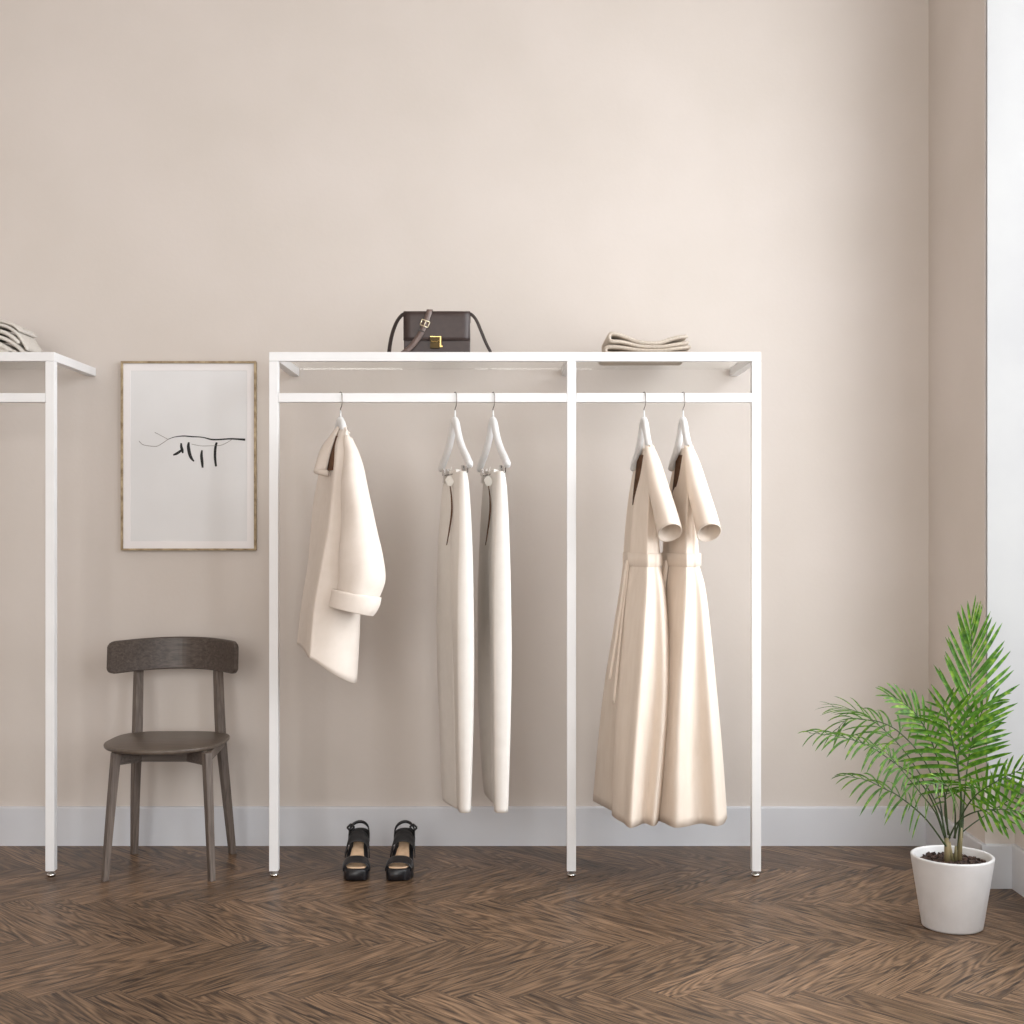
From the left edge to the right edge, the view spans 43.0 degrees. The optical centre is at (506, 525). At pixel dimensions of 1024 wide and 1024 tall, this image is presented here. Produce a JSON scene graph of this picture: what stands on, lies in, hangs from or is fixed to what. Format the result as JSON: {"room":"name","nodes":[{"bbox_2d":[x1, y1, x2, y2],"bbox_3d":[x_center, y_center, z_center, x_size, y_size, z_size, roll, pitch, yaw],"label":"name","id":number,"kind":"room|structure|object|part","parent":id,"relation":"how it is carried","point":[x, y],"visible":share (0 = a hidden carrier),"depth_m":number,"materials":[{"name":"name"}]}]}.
{"room":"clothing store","nodes":[
{"label":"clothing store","id":0,"kind":"room"},
{"bbox_2d":[0,0,928,805],"bbox_3d":[-0.850,-0.568,5.122,5.740,3.620,0.120,0,0,0],"label":"wall","id":1,"kind":"structure","parent":0,"point":[181,180],"depth_m":5.06,"materials":[{"name":"beige paint"}]},
{"bbox_2d":[121,361,256,549],"bbox_3d":[-1.236,-0.272,5.049,0.524,0.734,0.022,0,0,0],"label":"framed print","id":2,"kind":"object","parent":1,"relation":"attached to","point":[189,428],"visible":1,"depth_m":5.05,"materials":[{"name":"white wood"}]},
{"bbox_2d":[0,806,928,845],"bbox_3d":[-0.989,1.167,5.054,5.262,0.151,0.016,0,0,0],"label":"baseboard","id":3,"kind":"structure","parent":1,"relation":"attached to","point":[19,825],"depth_m":5.05,"materials":[{"name":"paint"}]},
{"bbox_2d":[0,846,1023,1023],"bbox_3d":[-0.937,1.242,1.231,5.365,0.001,7.662,0,0,0],"label":"floor","id":4,"kind":"structure","parent":0,"point":[476,934],"depth_m":3.92,"materials":[{"name":"brown wood"}]},
{"bbox_2d":[0,352,95,876],"bbox_3d":[-2.470,0.314,4.827,1.739,1.857,0.467,0,0,0],"label":"clothes rack","id":5,"kind":"object","parent":4,"relation":"on","point":[51,359],"visible":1,"depth_m":4.59,"materials":[{"name":"white metal"}]},
{"bbox_2d":[0,342,19,351],"bbox_3d":[-1.955,-0.649,4.782,0.360,0.066,0.176,0,0,0],"label":"sweater","id":6,"kind":"object","parent":5,"relation":"on","point":[4,347],"visible":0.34,"depth_m":4.70,"materials":[{"name":"fabric"}]},
{"bbox_2d":[0,319,42,351],"bbox_3d":[-1.924,-0.695,4.785,0.383,0.121,0.170,0,0,0],"label":"sweater","id":7,"kind":"object","parent":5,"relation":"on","point":[26,336],"visible":0.94,"depth_m":4.73,"materials":[{"name":"fabric"}]},
{"bbox_2d":[0,329,28,351],"bbox_3d":[-1.934,-0.671,4.784,0.381,0.100,0.173,0,0,0],"label":"sweater","id":8,"kind":"object","parent":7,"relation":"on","point":[5,336],"visible":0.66,"depth_m":4.70,"materials":[{"name":"fabric"}]},
{"bbox_3d":[-1.943,-0.454,4.610,0.621,0.032,0.032,0,0,0],"label":"hanging rail","id":9,"kind":"part","parent":5,"relation":"part of","materials":[{"name":"white metal"}]},
{"bbox_3d":[-1.616,0.319,4.610,0.032,1.804,0.032,0,0,0],"label":"post","id":10,"kind":"part","parent":5,"relation":"part of","materials":[{"name":"white metal"}]},
{"bbox_2d":[101,636,238,881],"bbox_3d":[-1.240,0.833,4.745,0.488,0.818,0.485,0,0,0],"label":"dining chair","id":11,"kind":"object","parent":4,"relation":"on","point":[218,655],"visible":1,"depth_m":4.87,"materials":[{"name":"brown wood"}]},
{"bbox_3d":[-1.387,1.019,4.556,0.065,0.447,0.032,0,0,-34],"label":"leg","id":12,"kind":"part","parent":11,"relation":"part of","materials":[{"name":"brown wood"}]},
{"bbox_3d":[-1.402,0.852,4.935,0.050,0.780,0.088,0,0,0],"label":"leg","id":13,"kind":"part","parent":11,"relation":"part of","materials":[{"name":"brown wood"}]},
{"bbox_3d":[-1.215,0.818,4.607,0.314,0.044,0.083,0,0,0],"label":"rail","id":14,"kind":"part","parent":11,"relation":"part of","materials":[{"name":"brown wood"}]},
{"bbox_3d":[-1.238,0.787,4.720,0.428,0.018,0.434,0,0,0],"label":"seat","id":15,"kind":"part","parent":11,"relation":"part of","materials":[{"name":"brown wood"}]},
{"bbox_3d":[-1.240,0.486,4.899,0.488,0.126,0.179,0,0,0],"label":"backrest","id":16,"kind":"part","parent":11,"relation":"part of","materials":[{"name":"brown wood"}]},
{"bbox_3d":[-1.046,1.019,4.557,0.029,0.447,0.052,0,0,-42],"label":"leg","id":17,"kind":"part","parent":11,"relation":"part of","materials":[{"name":"brown wood"}]},
{"bbox_3d":[-1.063,0.813,4.742,0.018,0.034,0.317,0,0,-4],"label":"rail","id":18,"kind":"part","parent":11,"relation":"part of","materials":[{"name":"brown wood"}]},
{"bbox_3d":[-1.080,0.852,4.937,0.065,0.780,0.094,0,0,-42],"label":"leg","id":19,"kind":"part","parent":11,"relation":"part of","materials":[{"name":"brown wood"}]},
{"bbox_2d":[342,820,369,879],"bbox_3d":[-0.533,1.159,4.654,0.104,0.166,0.238,0,0,0],"label":"sandal","id":20,"kind":"object","parent":4,"relation":"on","point":[356,865],"visible":1,"depth_m":4.66,"materials":[{"name":"black leather"}]},
{"bbox_2d":[385,820,417,879],"bbox_3d":[-0.371,1.159,4.651,0.099,0.166,0.240,0,0,7],"label":"sandal","id":21,"kind":"object","parent":4,"relation":"on","point":[400,866],"visible":1,"depth_m":4.65,"materials":[{"name":"black leather"}]},
{"bbox_2d":[269,352,760,876],"bbox_3d":[0.029,0.314,4.827,1.739,1.857,0.467,0,0,0],"label":"clothes rack","id":22,"kind":"object","parent":4,"relation":"on","point":[277,360],"visible":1,"depth_m":4.59,"materials":[{"name":"white metal"}]},
{"bbox_3d":[-0.825,0.319,4.610,0.032,1.804,0.032,0,0,0],"label":"post","id":23,"kind":"part","parent":22,"relation":"part of","materials":[{"name":"white metal"}]},
{"bbox_2d":[334,392,345,429],"bbox_3d":[-0.590,-0.337,4.610,0.028,0.278,0.414,0,0,-24],"label":"clothes hanger","id":24,"kind":"object","parent":22,"relation":"hanging from","point":[340,422],"visible":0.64,"depth_m":4.59,"materials":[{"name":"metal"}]},
{"bbox_2d":[297,426,385,682],"bbox_3d":[-0.629,0.090,4.594,0.225,0.905,0.647,0,0,-27],"label":"coat","id":25,"kind":"object","parent":24,"relation":"hanging from","point":[345,579],"visible":1,"depth_m":4.43,"materials":[{"name":"beige fabric"}]},
{"bbox_3d":[-0.298,-0.454,4.610,1.020,0.032,0.032,0,0,0],"label":"hanging rail","id":26,"kind":"part","parent":22,"relation":"part of","materials":[{"name":"white metal"}]},
{"bbox_2d":[387,309,491,351],"bbox_3d":[-0.242,-0.700,4.731,0.386,0.179,0.097,0,0,0],"label":"handbag","id":27,"kind":"object","parent":22,"relation":"on","point":[429,330],"visible":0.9,"depth_m":4.70,"materials":[{"name":"brown leather"}]},
{"bbox_3d":[-0.255,-0.665,4.690,0.045,0.039,0.008,0,0,0],"label":"clasp trim","id":28,"kind":"part","parent":27,"relation":"part of","materials":[{"name":"gold metal"}]},
{"bbox_2d":[438,392,472,482],"bbox_3d":[-0.184,-0.316,4.610,0.028,0.322,0.414,0,0,-17],"label":"clothes hanger","id":29,"kind":"object","parent":22,"relation":"hanging from","point":[455,428],"visible":0.98,"depth_m":4.60,"materials":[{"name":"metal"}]},
{"bbox_2d":[437,467,473,812],"bbox_3d":[-0.181,0.399,4.614,0.084,1.219,0.419,0,0,-14],"label":"trousers","id":30,"kind":"object","parent":29,"relation":"hanging from","point":[455,590],"visible":0.99,"depth_m":4.49,"materials":[{"name":"beige fabric"}]},
{"bbox_2d":[477,392,510,483],"bbox_3d":[-0.050,-0.316,4.610,0.028,0.322,0.414,0,0,-15],"label":"clothes hanger","id":31,"kind":"object","parent":22,"relation":"hanging from","point":[493,429],"visible":0.98,"depth_m":4.60,"materials":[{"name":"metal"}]},
{"bbox_2d":[478,469,511,812],"bbox_3d":[-0.045,0.388,4.613,0.080,1.197,0.411,0,0,-10],"label":"trousers","id":32,"kind":"object","parent":31,"relation":"hanging from","point":[494,574],"visible":0.98,"depth_m":4.44,"materials":[{"name":"beige fabric"}]},
{"bbox_3d":[0.228,0.319,4.610,0.032,1.804,0.032,0,0,0],"label":"post","id":33,"kind":"part","parent":22,"relation":"part of","materials":[{"name":"white metal"}]},
{"bbox_2d":[630,392,651,470],"bbox_3d":[0.486,-0.338,4.610,0.028,0.277,0.305,0,0,-10],"label":"clothes hanger","id":34,"kind":"object","parent":22,"relation":"hanging from","point":[644,432],"visible":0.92,"depth_m":4.62,"materials":[{"name":"plastic"}]},
{"bbox_2d":[593,445,681,827],"bbox_3d":[0.464,0.371,4.604,0.223,1.304,0.562,0,0,-11],"label":"dress","id":35,"kind":"object","parent":34,"relation":"hanging from","point":[630,758],"visible":0.98,"depth_m":4.47,"materials":[{"name":"beige fabric"}]},
{"bbox_2d":[598,345,690,365],"bbox_3d":[0.507,-0.634,4.833,0.318,0.039,0.314,0,0,0],"label":"sweater","id":36,"kind":"object","parent":22,"relation":"on","point":[609,348],"visible":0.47,"depth_m":4.68,"materials":[{"name":"beige fabric"}]},
{"bbox_2d":[602,332,688,349],"bbox_3d":[0.508,-0.670,4.830,0.295,0.063,0.300,0,0,0],"label":"sweater","id":37,"kind":"object","parent":36,"relation":"on","point":[613,338],"visible":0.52,"depth_m":4.68,"materials":[{"name":"beige fabric"}]},
{"bbox_3d":[0.555,-0.454,4.610,0.621,0.032,0.032,0,0,0],"label":"hanging rail","id":38,"kind":"part","parent":22,"relation":"part of","materials":[{"name":"white metal"}]},
{"bbox_2d":[668,392,691,470],"bbox_3d":[0.624,-0.338,4.610,0.028,0.277,0.305,0,0,-10],"label":"clothes hanger","id":39,"kind":"object","parent":22,"relation":"hanging from","point":[683,430],"visible":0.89,"depth_m":4.62,"materials":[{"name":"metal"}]},
{"bbox_2d":[659,445,726,827],"bbox_3d":[0.630,0.371,4.609,0.282,1.303,0.558,0,0,-10],"label":"dress","id":40,"kind":"object","parent":39,"relation":"hanging from","point":[693,792],"visible":0.77,"depth_m":4.45,"materials":[{"name":"beige fabric"}]},
{"bbox_3d":[0.882,0.319,4.610,0.032,1.804,0.032,0,0,0],"label":"post","id":41,"kind":"part","parent":22,"relation":"part of","materials":[{"name":"white metal"}]},
{"bbox_2d":[799,596,1023,934],"bbox_3d":[1.286,0.728,3.996,0.737,1.028,0.480,0,0,24],"label":"potted palm","id":42,"kind":"object","parent":4,"relation":"on","point":[953,883],"visible":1,"depth_m":3.97,"materials":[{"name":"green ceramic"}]},
{"bbox_2d":[910,845,994,934],"bbox_3d":[1.382,1.131,4.035,0.249,0.222,0.249,0,0,0],"label":"pot","id":43,"kind":"object","parent":42,"relation":"attached to","point":[953,886],"depth_m":3.95,"materials":[{"name":"white ceramic"}]},
{"bbox_2d":[929,0,1023,848],"bbox_3d":[1.831,-0.568,1.231,0.378,3.620,7.662,0,0,0],"label":"wall","id":44,"kind":"structure","parent":0,"point":[957,28],"depth_m":4.74,"materials":[{"name":"beige paint"}]},
{"bbox_2d":[926,807,1023,896],"bbox_3d":[1.685,1.167,3.573,0.119,0.151,2.946,0,0,0],"label":"baseboard","id":45,"kind":"structure","parent":44,"relation":"attached to","point":[1008,872],"depth_m":4.45,"materials":[{"name":"paint"}]},
{"bbox_2d":[986,0,1023,785],"bbox_3d":[1.833,-0.684,3.283,0.374,3.148,2.365,0,0,0],"label":"window","id":46,"kind":"structure","parent":44,"relation":"attached to","point":[1004,18],"depth_m":4.45,"materials":[{"name":"paint"}]},
{"bbox_2d":[1008,777,1023,792],"bbox_3d":[1.867,0.875,3.283,0.305,0.030,2.342,0,0,0],"label":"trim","id":47,"kind":"structure","parent":44,"relation":"attached to","point":[1009,778],"depth_m":4.38,"materials":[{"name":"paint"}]}
]}

